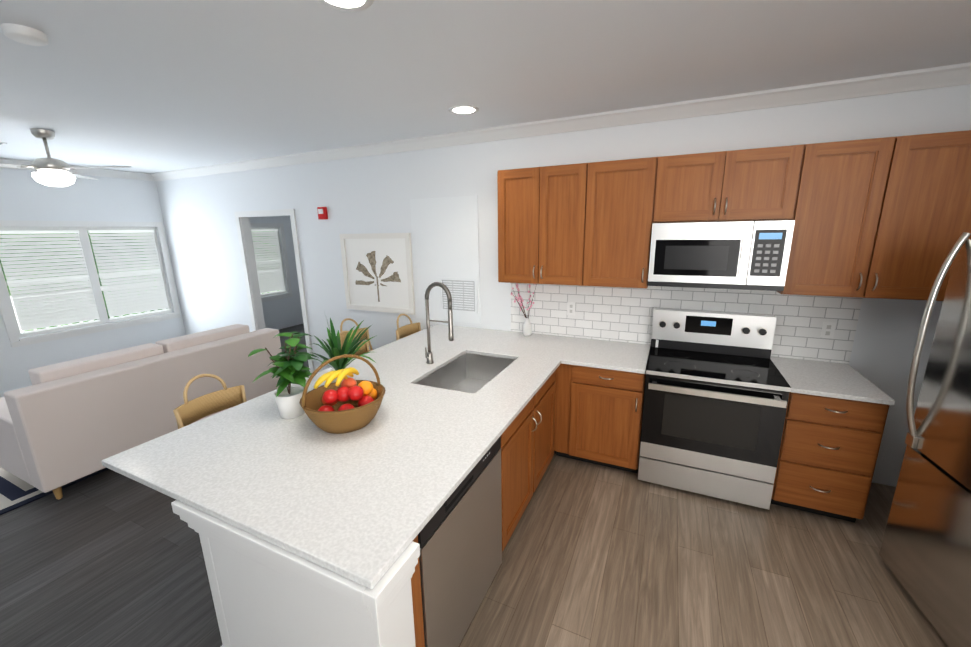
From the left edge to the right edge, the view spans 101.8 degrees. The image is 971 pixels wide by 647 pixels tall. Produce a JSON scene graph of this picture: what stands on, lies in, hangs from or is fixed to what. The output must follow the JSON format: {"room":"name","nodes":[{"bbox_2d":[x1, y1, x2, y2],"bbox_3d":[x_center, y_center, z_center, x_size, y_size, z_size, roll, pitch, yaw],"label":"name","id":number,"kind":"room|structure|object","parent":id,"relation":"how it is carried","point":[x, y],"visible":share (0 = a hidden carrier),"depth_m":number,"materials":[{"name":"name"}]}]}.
{"room":"kitchen","nodes":[
{"label":"kitchen","id":0,"kind":"room"},
{"bbox_2d":[0,168,302,392],"bbox_3d":[-5.484,-0.519,4.684,0.120,2.700,9.340,5,15,24],"label":"wall","id":1,"kind":"structure","parent":0,"point":[25,195],"depth_m":5.19,"materials":[{"name":"white paint"}]},
{"bbox_2d":[0,385,31,396],"bbox_3d":[-5.252,0.677,5.261,0.019,0.100,2.399,5,15,24],"label":"baseboard","id":2,"kind":"structure","parent":1,"relation":"attached to","point":[1,394],"depth_m":4.57,"materials":[{"name":"white paint"}]},
{"bbox_2d":[0,158,151,180],"bbox_3d":[-6.070,-1.446,2.980,0.075,0.095,6.000,5,15,24],"label":"crown molding","id":3,"kind":"structure","parent":1,"relation":"attached to","point":[102,172],"depth_m":5.16,"materials":[{"name":"white paint"}]},
{"bbox_2d":[0,220,180,347],"bbox_3d":[-5.203,-0.613,5.242,0.149,1.440,1.780,5,15,24],"label":"living room window","id":4,"kind":"structure","parent":1,"relation":"in","point":[93,272],"depth_m":5.17,"materials":[{"name":"white paint"}]},
{"bbox_2d":[0,230,168,333],"bbox_3d":[-5.186,-0.622,5.231,0.042,1.187,1.542,5,15,24],"label":"window blinds","id":5,"kind":"object","parent":4,"relation":"attached to","point":[145,239],"visible":0.9,"depth_m":5.06,"materials":[{"name":"white plastic"}]},
{"bbox_2d":[250,223,292,301],"bbox_3d":[-4.245,-1.099,7.241,0.149,1.440,1.340,5,15,24],"label":"room window","id":6,"kind":"structure","parent":1,"relation":"in","point":[267,228],"depth_m":7.64,"materials":[{"name":"white paint"}]},
{"bbox_2d":[251,230,285,294],"bbox_3d":[-4.227,-1.108,7.231,0.042,1.187,1.102,5,15,24],"label":"window blinds","id":7,"kind":"object","parent":6,"relation":"attached to","point":[272,272],"visible":0.4,"depth_m":7.47,"materials":[{"name":"white plastic"}]},
{"bbox_2d":[0,323,947,646],"bbox_3d":[-2.412,1.121,3.610,11.500,0.100,9.340,5,15,24],"label":"floor","id":8,"kind":"structure","parent":0,"point":[596,555],"depth_m":2.16,"materials":[{"name":"brown wood"}]},
{"bbox_2d":[0,467,107,514],"bbox_3d":[-3.771,0.956,4.164,2.150,0.010,2.470,5,15,24],"label":"rug","id":9,"kind":"object","parent":8,"relation":"on","point":[16,492],"visible":0.02,"depth_m":2.91,"materials":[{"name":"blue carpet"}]},
{"bbox_2d":[0,324,281,499],"bbox_3d":[-3.033,0.596,3.655,0.950,0.898,1.920,5,15,24],"label":"sofa","id":10,"kind":"object","parent":9,"relation":"on","point":[64,423],"visible":0.79,"depth_m":3.01,"materials":[{"name":"beige fabric"}]},
{"bbox_2d":[173,374,246,542],"bbox_3d":[-1.510,0.822,2.412,0.508,1.007,0.426,5,15,24],"label":"bar stool","id":11,"kind":"object","parent":8,"relation":"on","point":[186,413],"visible":0.35,"depth_m":2.43,"materials":[{"name":"brown wood"}]},
{"bbox_2d":[171,500,419,646],"bbox_3d":[-0.151,0.831,2.621,0.982,0.845,2.798,5,15,24],"label":"peninsula end panel","id":12,"kind":"object","parent":8,"relation":"on","point":[265,593],"visible":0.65,"depth_m":1.35,"materials":[{"name":"white paint"}]},
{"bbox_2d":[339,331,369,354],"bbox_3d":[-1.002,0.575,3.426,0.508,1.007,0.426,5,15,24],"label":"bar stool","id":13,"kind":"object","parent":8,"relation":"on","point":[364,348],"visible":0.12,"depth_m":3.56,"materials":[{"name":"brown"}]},
{"bbox_2d":[340,318,372,350],"bbox_3d":[-1.151,0.461,3.923,0.508,1.007,0.426,5,15,24],"label":"bar stool","id":14,"kind":"object","parent":8,"relation":"on","point":[363,336],"visible":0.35,"depth_m":4.01,"materials":[{"name":"brown"}]},
{"bbox_2d":[396,314,420,340],"bbox_3d":[-0.644,0.410,4.105,0.508,1.007,0.426,5,15,24],"label":"bar stool","id":15,"kind":"object","parent":8,"relation":"on","point":[406,330],"visible":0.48,"depth_m":4.15,"materials":[{"name":"brown"}]},
{"bbox_2d":[418,436,501,646],"bbox_3d":[-0.337,1.004,1.900,0.620,0.844,0.726,5,15,24],"label":"dishwasher","id":16,"kind":"object","parent":8,"relation":"on","point":[460,543],"visible":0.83,"depth_m":1.70,"materials":[{"name":"silver metal"}]},
{"bbox_2d":[484,355,555,470],"bbox_3d":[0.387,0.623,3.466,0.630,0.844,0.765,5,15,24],"label":"base cabinet","id":17,"kind":"object","parent":8,"relation":"on","point":[527,445],"depth_m":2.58,"materials":[{"name":"brown wood"}]},
{"bbox_2d":[101,324,650,588],"bbox_3d":[-0.150,0.403,2.528,2.099,0.029,2.786,5,15,24],"label":"countertop","id":18,"kind":"structure","parent":17,"relation":"on","point":[362,506],"depth_m":1.76,"materials":[{"name":"stone"}]},
{"bbox_2d":[248,331,318,418],"bbox_3d":[-1.033,0.262,2.103,0.276,0.467,0.337,5,15,24],"label":"plant","id":19,"kind":"object","parent":18,"relation":"on","point":[288,369],"visible":0.98,"depth_m":2.06,"materials":[{"name":"green plant"}]},
{"bbox_2d":[290,318,375,382],"bbox_3d":[-0.843,0.179,2.354,0.541,0.507,0.562,5,15,24],"label":"plant","id":20,"kind":"object","parent":18,"relation":"on","point":[349,346],"visible":0.71,"depth_m":2.40,"materials":[{"name":"green plant"}]},
{"bbox_2d":[299,354,385,433],"bbox_3d":[-0.723,0.334,2.007,0.414,0.360,0.414,5,15,24],"label":"fruit basket","id":21,"kind":"object","parent":18,"relation":"on","point":[345,405],"visible":1,"depth_m":1.94,"materials":[{"name":"wicker"}]},
{"bbox_2d":[425,282,453,363],"bbox_3d":[-0.347,0.008,2.825,0.240,0.609,0.100,5,15,24],"label":"faucet","id":22,"kind":"object","parent":18,"relation":"on","point":[429,355],"visible":1,"depth_m":2.81,"materials":[{"name":"silver metal"}]},
{"bbox_2d":[415,353,515,393],"bbox_3d":[-0.113,0.456,2.846,0.478,0.220,0.788,5,15,24],"label":"sink","id":23,"kind":"object","parent":18,"relation":"in","point":[470,373],"visible":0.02,"depth_m":3.16,"materials":[{"name":"silver metal"}]},
{"bbox_2d":[511,283,536,335],"bbox_3d":[0.351,-0.130,3.605,0.247,0.498,0.133,5,15,24],"label":"vase","id":24,"kind":"object","parent":18,"relation":"on","point":[527,328],"visible":1,"depth_m":3.62,"materials":[{"name":"white ceramic"}]},
{"bbox_2d":[554,364,645,472],"bbox_3d":[0.961,0.665,3.247,0.637,0.845,0.685,5,15,24],"label":"base cabinet","id":25,"kind":"object","parent":8,"relation":"on","point":[598,415],"visible":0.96,"depth_m":2.97,"materials":[{"name":"brown wood"}]},
{"bbox_2d":[638,308,791,509],"bbox_3d":[1.599,0.565,2.866,0.810,1.195,0.744,5,15,24],"label":"range","id":26,"kind":"object","parent":8,"relation":"on","point":[718,388],"visible":1,"depth_m":2.67,"materials":[{"name":"silver metal"}]},
{"bbox_2d":[770,392,889,522],"bbox_3d":[2.205,0.779,2.678,0.468,0.845,0.685,5,15,24],"label":"base cabinet","id":27,"kind":"object","parent":8,"relation":"on","point":[828,453],"visible":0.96,"depth_m":2.40,"materials":[{"name":"brown wood"}]},
{"bbox_2d":[770,356,894,404],"bbox_3d":[2.200,0.351,2.584,0.473,0.029,0.679,5,15,24],"label":"countertop","id":28,"kind":"structure","parent":27,"relation":"on","point":[829,379],"depth_m":2.48,"materials":[{"name":"stone"}]},
{"bbox_2d":[879,232,970,646],"bbox_3d":[2.339,0.579,1.458,0.866,1.788,0.910,4,14,20],"label":"fridge","id":29,"kind":"object","parent":8,"relation":"on","point":[925,552],"visible":1,"depth_m":1.80,"materials":[{"name":"silver metal"}]},
{"bbox_2d":[0,0,970,172],"bbox_3d":[-1.403,-1.508,2.487,9.175,0.100,9.340,5,15,24],"label":"ceiling","id":30,"kind":"structure","parent":0,"point":[149,86],"depth_m":2.10,"materials":[{"name":"white paint"}]},
{"bbox_2d":[0,23,48,45],"bbox_3d":[-1.990,-1.245,1.709,0.136,0.036,0.136,5,15,24],"label":"smoke detector","id":31,"kind":"object","parent":30,"relation":"attached to","point":[25,35],"visible":1,"depth_m":1.68,"materials":[{"name":"white plastic"}]},
{"bbox_2d":[0,129,130,186],"bbox_3d":[-3.683,-1.367,3.239,1.200,0.444,1.145,5,15,24],"label":"ceiling fan","id":32,"kind":"object","parent":30,"relation":"hanging from","point":[53,172],"visible":1,"depth_m":3.29,"materials":[{"name":"silver metal"}]},
{"bbox_2d":[318,0,373,11],"bbox_3d":[-0.535,-1.231,1.480,0.224,0.006,0.224,5,15,24],"label":"recessed light","id":33,"kind":"object","parent":30,"relation":"in","point":[350,5],"visible":1,"depth_m":1.54,"materials":[{"name":"white plastic"}]},
{"bbox_2d":[449,105,478,114],"bbox_3d":[-0.160,-1.573,2.908,0.224,0.006,0.224,5,15,24],"label":"recessed light","id":34,"kind":"object","parent":30,"relation":"in","point":[463,109],"visible":1,"depth_m":2.89,"materials":[{"name":"white plastic"}]},
{"bbox_2d":[156,84,970,486],"bbox_3d":[-0.701,-0.490,4.226,9.175,2.700,0.120,5,15,24],"label":"wall","id":35,"kind":"structure","parent":0,"point":[370,194],"depth_m":3.80,"materials":[{"name":"white paint"}]},
{"bbox_2d":[234,209,313,372],"bbox_3d":[-2.728,-0.391,5.211,1.090,2.120,0.138,5,15,24],"label":"trim","id":36,"kind":"structure","parent":35,"relation":"attached to","point":[249,261],"depth_m":5.21,"materials":[{"name":"white paint"}]},
{"bbox_2d":[317,207,327,219],"bbox_3d":[-1.861,-1.256,4.498,0.110,0.135,0.051,5,15,24],"label":"fire alarm","id":37,"kind":"object","parent":35,"relation":"attached to","point":[322,212],"visible":1,"depth_m":4.48,"materials":[{"name":"red plastic"}]},
{"bbox_2d":[339,233,414,314],"bbox_3d":[-1.203,-0.555,4.364,0.950,0.860,0.031,5,15,24],"label":"framed art","id":38,"kind":"object","parent":35,"relation":"attached to","point":[378,272],"visible":0.98,"depth_m":4.35,"materials":[{"name":"white paper"}]},
{"bbox_2d":[410,195,479,323],"bbox_3d":[-0.410,-0.625,3.972,0.760,1.230,0.021,5,15,24],"label":"vent panel","id":39,"kind":"object","parent":35,"relation":"attached to","point":[445,237],"visible":0.83,"depth_m":3.95,"materials":[{"name":"white paint"}]},
{"bbox_2d":[497,163,587,285],"bbox_3d":[0.493,-0.801,3.288,0.724,0.913,0.380,5,15,24],"label":"upper cabinet","id":40,"kind":"object","parent":35,"relation":"attached to","point":[541,222],"visible":1,"depth_m":3.14,"materials":[{"name":"brown wood"}]},
{"bbox_2d":[152,62,970,180],"bbox_3d":[-0.763,-1.736,3.841,8.935,0.095,0.075,5,15,24],"label":"crown molding","id":41,"kind":"structure","parent":35,"relation":"attached to","point":[929,78],"depth_m":2.94,"materials":[{"name":"white paint"}]},
{"bbox_2d":[583,157,657,287],"bbox_3d":[1.035,-0.752,3.040,0.471,0.913,0.380,5,15,24],"label":"upper cabinet","id":42,"kind":"object","parent":35,"relation":"attached to","point":[619,209],"visible":0.98,"depth_m":2.90,"materials":[{"name":"brown wood"}]},
{"bbox_2d":[511,283,861,363],"bbox_3d":[1.398,-0.072,3.248,2.550,0.515,0.007,5,15,24],"label":"backsplash","id":43,"kind":"structure","parent":35,"relation":"attached to","point":[620,314],"depth_m":3.16,"materials":[{"name":"tile"}]},
{"bbox_2d":[567,302,574,314],"bbox_3d":[0.766,-0.132,3.529,0.070,0.115,0.005,5,15,24],"label":"outlet","id":44,"kind":"object","parent":43,"relation":"attached to","point":[570,305],"depth_m":3.53,"materials":[{"name":"white plastic"}]},
{"bbox_2d":[820,322,835,338],"bbox_3d":[2.416,0.047,2.781,0.070,0.115,0.005,5,15,24],"label":"outlet","id":45,"kind":"object","parent":43,"relation":"attached to","point":[828,329],"depth_m":2.78,"materials":[{"name":"white plastic"}]},
{"bbox_2d":[652,144,803,222],"bbox_3d":[1.615,-0.930,2.719,0.815,0.439,0.380,5,15,24],"label":"upper cabinet","id":46,"kind":"object","parent":35,"relation":"attached to","point":[758,184],"visible":1,"depth_m":2.57,"materials":[{"name":"brown wood"}]},
{"bbox_2d":[647,220,794,290],"bbox_3d":[1.614,-0.493,2.803,0.812,0.442,0.420,5,15,24],"label":"microwave","id":47,"kind":"object","parent":46,"relation":"attached to","point":[748,255],"visible":1,"depth_m":2.62,"materials":[{"name":"silver metal"}]},
{"bbox_2d":[777,137,894,297],"bbox_3d":[2.173,-0.649,2.520,0.406,0.913,0.380,5,15,24],"label":"upper cabinet","id":48,"kind":"object","parent":35,"relation":"attached to","point":[840,192],"visible":0.96,"depth_m":2.38,"materials":[{"name":"brown wood"}]},
{"bbox_2d":[862,130,970,300],"bbox_3d":[2.623,-0.608,2.314,0.584,0.913,0.380,5,15,24],"label":"upper cabinet","id":49,"kind":"object","parent":35,"relation":"attached to","point":[924,222],"visible":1,"depth_m":2.23,"materials":[{"name":"brown wood"}]}
]}

